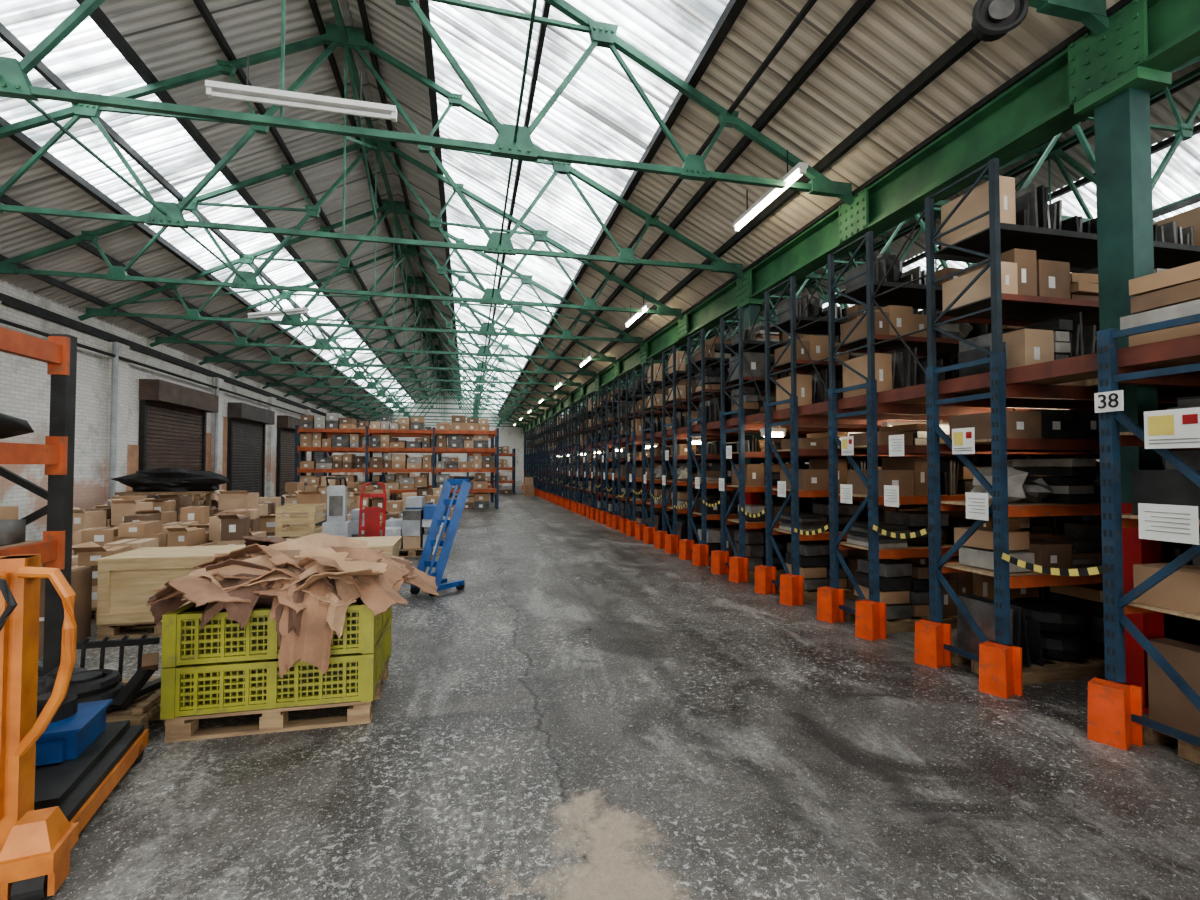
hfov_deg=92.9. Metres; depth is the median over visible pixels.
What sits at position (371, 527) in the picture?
truck
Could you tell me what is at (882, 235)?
roof truss
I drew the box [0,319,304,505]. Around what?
pipes
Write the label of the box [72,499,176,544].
cardboard boxes
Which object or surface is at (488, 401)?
roof truss
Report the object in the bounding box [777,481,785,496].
paper notice
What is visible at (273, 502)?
cardboard boxes
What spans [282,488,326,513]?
cardboard boxes
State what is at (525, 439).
rack
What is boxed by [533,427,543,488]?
rack
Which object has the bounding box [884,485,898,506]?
paper notice
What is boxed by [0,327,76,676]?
rack
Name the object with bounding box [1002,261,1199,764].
rack
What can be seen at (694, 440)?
lamp
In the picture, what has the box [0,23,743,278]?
roof truss
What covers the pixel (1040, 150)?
roof truss
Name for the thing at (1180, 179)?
window
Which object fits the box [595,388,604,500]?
steel column
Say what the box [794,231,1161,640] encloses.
rack
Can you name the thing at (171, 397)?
door
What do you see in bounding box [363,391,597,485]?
wall
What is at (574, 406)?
steel column
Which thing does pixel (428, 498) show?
cardboard boxes
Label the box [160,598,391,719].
box
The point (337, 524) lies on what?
machine
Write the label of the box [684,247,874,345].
roof truss
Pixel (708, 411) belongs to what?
rack
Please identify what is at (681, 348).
roof truss
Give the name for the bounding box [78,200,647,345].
roof truss
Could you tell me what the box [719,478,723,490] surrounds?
paper notice
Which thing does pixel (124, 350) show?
trim
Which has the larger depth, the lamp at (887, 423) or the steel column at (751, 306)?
the steel column at (751, 306)
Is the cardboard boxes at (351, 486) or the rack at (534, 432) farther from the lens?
the rack at (534, 432)
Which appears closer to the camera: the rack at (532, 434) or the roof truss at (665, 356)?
the roof truss at (665, 356)
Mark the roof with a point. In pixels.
(731, 12)
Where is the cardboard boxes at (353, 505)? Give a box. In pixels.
[350,488,378,513]
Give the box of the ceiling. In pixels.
[0,0,1199,425]
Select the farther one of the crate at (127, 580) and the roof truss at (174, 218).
the roof truss at (174, 218)
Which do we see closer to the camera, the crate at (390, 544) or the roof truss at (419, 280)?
the crate at (390, 544)
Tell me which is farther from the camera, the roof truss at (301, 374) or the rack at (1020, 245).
the roof truss at (301, 374)
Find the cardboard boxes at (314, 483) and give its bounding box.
[285,476,334,513]
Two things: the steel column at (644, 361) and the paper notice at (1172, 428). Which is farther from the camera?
the steel column at (644, 361)
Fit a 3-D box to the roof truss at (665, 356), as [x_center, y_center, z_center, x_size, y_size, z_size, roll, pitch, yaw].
[3.552,-3.617,31.179,12.073,3.068,0.103,0,-2,-13]
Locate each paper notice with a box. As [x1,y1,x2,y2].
[662,475,665,484]
[665,450,668,459]
[695,477,699,488]
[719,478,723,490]
[726,445,731,458]
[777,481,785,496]
[840,484,852,503]
[841,436,853,455]
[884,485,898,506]
[889,434,903,455]
[952,427,974,453]
[965,492,988,520]
[1138,503,1198,544]
[1144,407,1199,448]
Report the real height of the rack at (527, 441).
3.850 m
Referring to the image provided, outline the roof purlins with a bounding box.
[25,0,1199,417]
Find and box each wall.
[0,280,362,540]
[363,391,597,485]
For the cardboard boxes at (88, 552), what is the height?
0.776 m
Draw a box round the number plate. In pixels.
[1094,390,1123,412]
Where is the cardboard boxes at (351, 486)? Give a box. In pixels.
[347,482,388,513]
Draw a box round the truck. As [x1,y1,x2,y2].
[358,482,386,536]
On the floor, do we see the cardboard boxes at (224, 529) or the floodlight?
the cardboard boxes at (224, 529)
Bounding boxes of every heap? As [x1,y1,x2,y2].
[112,468,228,507]
[146,533,438,677]
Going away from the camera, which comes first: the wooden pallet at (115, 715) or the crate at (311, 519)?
the wooden pallet at (115, 715)
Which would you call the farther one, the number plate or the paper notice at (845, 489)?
the paper notice at (845, 489)
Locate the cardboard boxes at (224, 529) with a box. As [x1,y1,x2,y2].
[162,512,265,546]
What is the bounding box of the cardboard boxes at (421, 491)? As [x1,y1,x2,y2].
[407,486,441,496]
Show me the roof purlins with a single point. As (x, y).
(354, 77)
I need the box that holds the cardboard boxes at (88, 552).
[41,538,158,621]
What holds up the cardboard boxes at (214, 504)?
on the floor
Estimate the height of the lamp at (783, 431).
0.207 m
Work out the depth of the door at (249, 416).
20.11 m
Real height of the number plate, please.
0.120 m
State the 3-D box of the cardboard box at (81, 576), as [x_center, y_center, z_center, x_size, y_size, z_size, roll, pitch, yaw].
[-4.949,1.405,5.000,0.530,0.670,0.552,0,-2,-13]
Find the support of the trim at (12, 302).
attached to the wall at (25, 383)
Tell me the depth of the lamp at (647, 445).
12.87 m
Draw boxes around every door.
[138,379,218,498]
[226,402,274,496]
[276,415,302,503]
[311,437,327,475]
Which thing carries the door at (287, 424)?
in the wall at (25, 383)
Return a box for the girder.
[523,0,1199,432]
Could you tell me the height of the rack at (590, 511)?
3.850 m
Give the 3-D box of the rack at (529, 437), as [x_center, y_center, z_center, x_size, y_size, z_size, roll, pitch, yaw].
[-0.568,0.696,36.570,8.301,3.850,1.670,0,-2,-13]
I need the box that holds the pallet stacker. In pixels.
[0,554,148,899]
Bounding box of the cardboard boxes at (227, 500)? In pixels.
[209,490,267,516]
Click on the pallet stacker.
(44, 809)
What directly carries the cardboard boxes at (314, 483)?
on the floor
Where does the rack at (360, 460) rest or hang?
on the floor
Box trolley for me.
[410,476,473,596]
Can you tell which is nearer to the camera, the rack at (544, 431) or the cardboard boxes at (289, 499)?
the cardboard boxes at (289, 499)
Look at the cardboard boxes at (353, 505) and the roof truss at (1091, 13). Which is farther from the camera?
the cardboard boxes at (353, 505)
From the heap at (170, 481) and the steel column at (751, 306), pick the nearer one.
the steel column at (751, 306)
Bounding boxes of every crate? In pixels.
[95,545,245,639]
[275,503,325,538]
[287,536,401,556]
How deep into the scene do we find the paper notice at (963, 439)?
4.37 m
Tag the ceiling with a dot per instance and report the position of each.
(893, 42)
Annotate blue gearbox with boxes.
[35,692,112,765]
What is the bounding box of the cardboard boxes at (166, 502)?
[93,493,191,521]
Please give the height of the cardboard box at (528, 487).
1.000 m
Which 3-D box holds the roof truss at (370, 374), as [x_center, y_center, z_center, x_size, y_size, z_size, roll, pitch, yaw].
[-8.275,-3.694,28.441,12.073,3.068,0.103,0,-2,-13]
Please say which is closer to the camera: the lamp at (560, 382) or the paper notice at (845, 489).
the paper notice at (845, 489)
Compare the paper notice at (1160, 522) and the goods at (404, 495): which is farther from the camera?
the goods at (404, 495)
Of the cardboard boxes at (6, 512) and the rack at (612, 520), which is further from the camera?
the rack at (612, 520)
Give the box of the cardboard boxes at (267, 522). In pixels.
[259,490,326,538]
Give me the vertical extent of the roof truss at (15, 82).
3.068 m
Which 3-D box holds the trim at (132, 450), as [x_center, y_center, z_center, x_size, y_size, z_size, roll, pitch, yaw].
[-11.609,0.444,15.884,0.029,3.200,5.800,0,-2,-13]
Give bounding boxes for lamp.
[205,55,396,121]
[247,295,308,318]
[554,375,562,389]
[579,354,592,366]
[625,292,650,326]
[645,443,658,448]
[692,438,700,443]
[732,150,807,231]
[760,427,786,436]
[881,420,948,426]
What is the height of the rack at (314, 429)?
3.459 m
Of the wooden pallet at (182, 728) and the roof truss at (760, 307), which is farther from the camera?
the roof truss at (760, 307)
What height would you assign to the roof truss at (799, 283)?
3.068 m
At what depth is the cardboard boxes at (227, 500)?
10.83 m
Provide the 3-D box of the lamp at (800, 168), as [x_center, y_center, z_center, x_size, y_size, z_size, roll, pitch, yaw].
[1.967,-3.098,6.755,0.100,0.410,1.560,0,-2,-13]
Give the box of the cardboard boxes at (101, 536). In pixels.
[72,520,168,554]
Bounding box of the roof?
[0,0,1199,423]
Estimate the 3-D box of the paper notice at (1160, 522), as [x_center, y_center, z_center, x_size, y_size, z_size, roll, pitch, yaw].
[3.079,0.397,3.095,0.009,0.200,0.270,0,-2,-13]
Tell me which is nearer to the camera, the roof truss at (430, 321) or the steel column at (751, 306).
the steel column at (751, 306)
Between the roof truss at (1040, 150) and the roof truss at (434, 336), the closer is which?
the roof truss at (1040, 150)
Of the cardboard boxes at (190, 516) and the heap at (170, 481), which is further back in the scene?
the heap at (170, 481)
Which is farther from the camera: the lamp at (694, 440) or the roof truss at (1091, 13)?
the lamp at (694, 440)
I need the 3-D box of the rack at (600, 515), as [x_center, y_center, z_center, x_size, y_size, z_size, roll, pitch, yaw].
[3.933,0.154,17.142,8.301,3.850,1.670,0,-2,-13]
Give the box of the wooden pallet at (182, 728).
[164,659,388,742]
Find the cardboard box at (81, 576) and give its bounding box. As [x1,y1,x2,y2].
[38,566,91,656]
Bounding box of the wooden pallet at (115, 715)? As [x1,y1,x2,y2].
[106,676,164,728]
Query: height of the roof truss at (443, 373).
3.068 m
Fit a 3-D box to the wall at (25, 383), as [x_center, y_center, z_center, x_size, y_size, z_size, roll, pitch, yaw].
[-11.973,-0.333,16.746,0.300,4.800,54.000,0,-2,-13]
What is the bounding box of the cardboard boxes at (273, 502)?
[215,493,280,514]
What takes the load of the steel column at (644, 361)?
on the floor
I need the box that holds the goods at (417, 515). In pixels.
[385,496,442,557]
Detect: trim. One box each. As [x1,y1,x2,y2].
[0,293,325,415]
[105,341,129,504]
[126,416,227,495]
[211,377,223,493]
[267,397,275,496]
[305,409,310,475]
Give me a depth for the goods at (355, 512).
10.19 m
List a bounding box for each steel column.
[523,433,526,484]
[569,405,575,489]
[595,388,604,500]
[641,360,656,490]
[737,298,764,531]
[1074,66,1171,713]
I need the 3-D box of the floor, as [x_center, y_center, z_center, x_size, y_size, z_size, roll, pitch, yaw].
[-0.001,2.244,19.448,24.880,0.200,54.000,0,-2,-13]
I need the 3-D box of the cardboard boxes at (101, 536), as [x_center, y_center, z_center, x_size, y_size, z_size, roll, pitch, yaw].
[-6.517,1.387,7.671,1.223,0.856,1.054,0,-2,-13]
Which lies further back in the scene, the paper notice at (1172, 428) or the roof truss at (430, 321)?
the roof truss at (430, 321)
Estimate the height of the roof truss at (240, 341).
3.068 m
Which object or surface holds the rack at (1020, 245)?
on the floor
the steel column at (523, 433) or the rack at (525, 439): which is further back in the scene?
the steel column at (523, 433)
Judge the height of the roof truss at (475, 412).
3.068 m
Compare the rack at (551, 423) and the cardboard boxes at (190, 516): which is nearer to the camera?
the cardboard boxes at (190, 516)
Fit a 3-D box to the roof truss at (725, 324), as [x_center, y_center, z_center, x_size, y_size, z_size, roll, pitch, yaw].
[5.346,-3.833,23.437,12.073,3.068,0.103,0,-2,-13]
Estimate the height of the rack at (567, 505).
3.850 m
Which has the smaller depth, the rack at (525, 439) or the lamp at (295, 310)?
the lamp at (295, 310)
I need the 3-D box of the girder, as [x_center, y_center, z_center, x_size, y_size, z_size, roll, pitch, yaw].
[-0.001,-2.324,19.575,0.320,0.500,54.000,0,-2,-13]
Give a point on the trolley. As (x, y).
(441, 583)
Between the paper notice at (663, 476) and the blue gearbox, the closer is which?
the blue gearbox
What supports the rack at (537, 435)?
on the floor
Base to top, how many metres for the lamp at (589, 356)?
0.410 m
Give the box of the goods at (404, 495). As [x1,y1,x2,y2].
[401,493,447,538]
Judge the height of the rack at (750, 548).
3.850 m
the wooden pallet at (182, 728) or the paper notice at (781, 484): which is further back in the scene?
the paper notice at (781, 484)
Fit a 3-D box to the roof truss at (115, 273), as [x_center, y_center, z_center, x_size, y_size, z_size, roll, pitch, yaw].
[-4.089,-4.198,10.377,12.073,3.068,0.103,0,-2,-13]
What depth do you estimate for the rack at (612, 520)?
14.69 m
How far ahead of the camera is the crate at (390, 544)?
6.94 m
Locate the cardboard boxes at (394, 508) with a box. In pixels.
[347,496,402,536]
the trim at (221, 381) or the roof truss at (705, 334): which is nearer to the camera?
the trim at (221, 381)
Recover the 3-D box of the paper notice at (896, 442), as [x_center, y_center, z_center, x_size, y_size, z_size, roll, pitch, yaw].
[2.628,-0.039,5.056,0.009,0.190,0.180,0,-2,-13]
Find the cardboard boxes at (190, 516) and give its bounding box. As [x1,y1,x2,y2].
[162,506,259,531]
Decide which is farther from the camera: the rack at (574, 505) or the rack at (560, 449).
the rack at (560, 449)
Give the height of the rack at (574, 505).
3.850 m
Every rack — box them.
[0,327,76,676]
[294,413,498,508]
[323,419,493,502]
[467,445,514,493]
[522,432,537,489]
[526,431,568,476]
[528,430,538,476]
[530,428,568,484]
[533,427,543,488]
[534,425,582,494]
[536,423,589,496]
[539,421,567,497]
[542,419,667,498]
[546,417,577,500]
[550,414,666,502]
[554,412,632,504]
[559,408,641,506]
[564,405,761,509]
[571,401,778,512]
[578,396,804,515]
[586,391,679,519]
[595,385,777,524]
[606,378,808,529]
[619,369,789,535]
[633,358,881,543]
[651,345,991,553]
[674,329,1011,565]
[703,307,1161,582]
[741,276,1161,605]
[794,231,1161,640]
[872,158,1199,698]
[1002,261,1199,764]
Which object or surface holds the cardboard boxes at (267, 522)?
on the floor
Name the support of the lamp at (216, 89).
hanging from the roof
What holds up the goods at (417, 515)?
on the floor
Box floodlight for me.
[971,0,1028,41]
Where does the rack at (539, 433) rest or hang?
on the floor
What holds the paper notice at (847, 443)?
attached to the rack at (893, 594)
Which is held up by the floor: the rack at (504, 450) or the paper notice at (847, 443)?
the rack at (504, 450)
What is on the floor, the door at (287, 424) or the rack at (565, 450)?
the rack at (565, 450)
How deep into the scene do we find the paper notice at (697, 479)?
9.42 m
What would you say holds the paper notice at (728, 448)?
attached to the rack at (750, 548)
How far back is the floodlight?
3.48 m
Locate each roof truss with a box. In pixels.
[0,0,853,204]
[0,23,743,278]
[0,138,682,319]
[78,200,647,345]
[149,244,616,364]
[199,276,599,377]
[235,300,581,387]
[262,318,571,396]
[284,333,561,403]
[302,345,553,408]
[316,355,546,413]
[328,364,539,416]
[341,371,534,419]
[350,377,531,423]
[356,383,527,425]
[369,388,522,427]
[577,356,667,407]
[585,346,692,401]
[597,334,710,394]
[609,320,737,386]
[628,307,776,376]
[657,278,844,363]
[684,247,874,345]
[730,211,970,322]
[803,140,1155,281]
[934,55,1199,221]
[1028,0,1108,35]
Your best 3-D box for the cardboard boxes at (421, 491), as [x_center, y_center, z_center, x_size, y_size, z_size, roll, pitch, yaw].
[-5.423,1.604,17.563,1.202,0.974,1.064,0,-2,-13]
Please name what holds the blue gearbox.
on the pallet stacker
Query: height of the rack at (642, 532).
3.850 m
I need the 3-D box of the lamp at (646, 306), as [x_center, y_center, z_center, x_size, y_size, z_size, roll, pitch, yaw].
[0.771,-2.953,11.916,0.100,0.410,1.560,0,-2,-13]
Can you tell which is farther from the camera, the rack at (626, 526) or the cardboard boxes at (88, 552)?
the rack at (626, 526)
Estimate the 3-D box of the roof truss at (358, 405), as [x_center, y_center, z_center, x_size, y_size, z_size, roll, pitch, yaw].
[-8.873,-3.621,31.022,12.073,3.068,0.103,0,-2,-13]
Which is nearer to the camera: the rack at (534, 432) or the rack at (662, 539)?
the rack at (662, 539)
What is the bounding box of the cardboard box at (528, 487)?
[524,477,533,496]
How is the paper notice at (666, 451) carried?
attached to the rack at (662, 539)
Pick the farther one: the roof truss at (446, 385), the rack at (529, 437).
the roof truss at (446, 385)
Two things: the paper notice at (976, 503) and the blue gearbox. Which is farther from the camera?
the paper notice at (976, 503)
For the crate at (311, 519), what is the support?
on the floor
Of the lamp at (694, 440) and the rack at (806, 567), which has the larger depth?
the lamp at (694, 440)
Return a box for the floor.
[38,486,1199,899]
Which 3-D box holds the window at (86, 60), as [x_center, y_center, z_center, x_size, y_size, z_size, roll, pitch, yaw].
[-8.929,-4.132,17.557,1.570,0.808,54.000,0,-2,-13]
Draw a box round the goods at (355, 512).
[315,508,363,536]
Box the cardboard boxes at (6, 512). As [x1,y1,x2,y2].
[0,506,18,519]
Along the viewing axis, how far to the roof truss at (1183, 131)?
7.61 m
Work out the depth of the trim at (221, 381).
17.88 m
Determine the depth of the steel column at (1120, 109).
3.83 m
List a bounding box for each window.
[0,0,413,410]
[429,0,728,412]
[822,123,1199,310]
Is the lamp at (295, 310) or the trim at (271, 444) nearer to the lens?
the lamp at (295, 310)
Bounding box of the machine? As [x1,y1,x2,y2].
[322,477,351,536]
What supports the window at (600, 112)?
attached to the ceiling
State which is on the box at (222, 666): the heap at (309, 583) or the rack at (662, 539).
the heap at (309, 583)
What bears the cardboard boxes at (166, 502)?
on the floor
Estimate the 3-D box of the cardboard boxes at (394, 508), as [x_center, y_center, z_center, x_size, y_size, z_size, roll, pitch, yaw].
[-4.603,1.425,11.422,1.162,0.989,1.000,0,-2,-13]
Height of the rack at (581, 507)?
3.850 m
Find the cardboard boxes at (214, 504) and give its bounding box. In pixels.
[178,494,217,507]
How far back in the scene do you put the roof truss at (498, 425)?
44.08 m
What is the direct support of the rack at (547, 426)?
on the floor
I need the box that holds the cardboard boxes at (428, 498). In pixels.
[425,495,454,527]

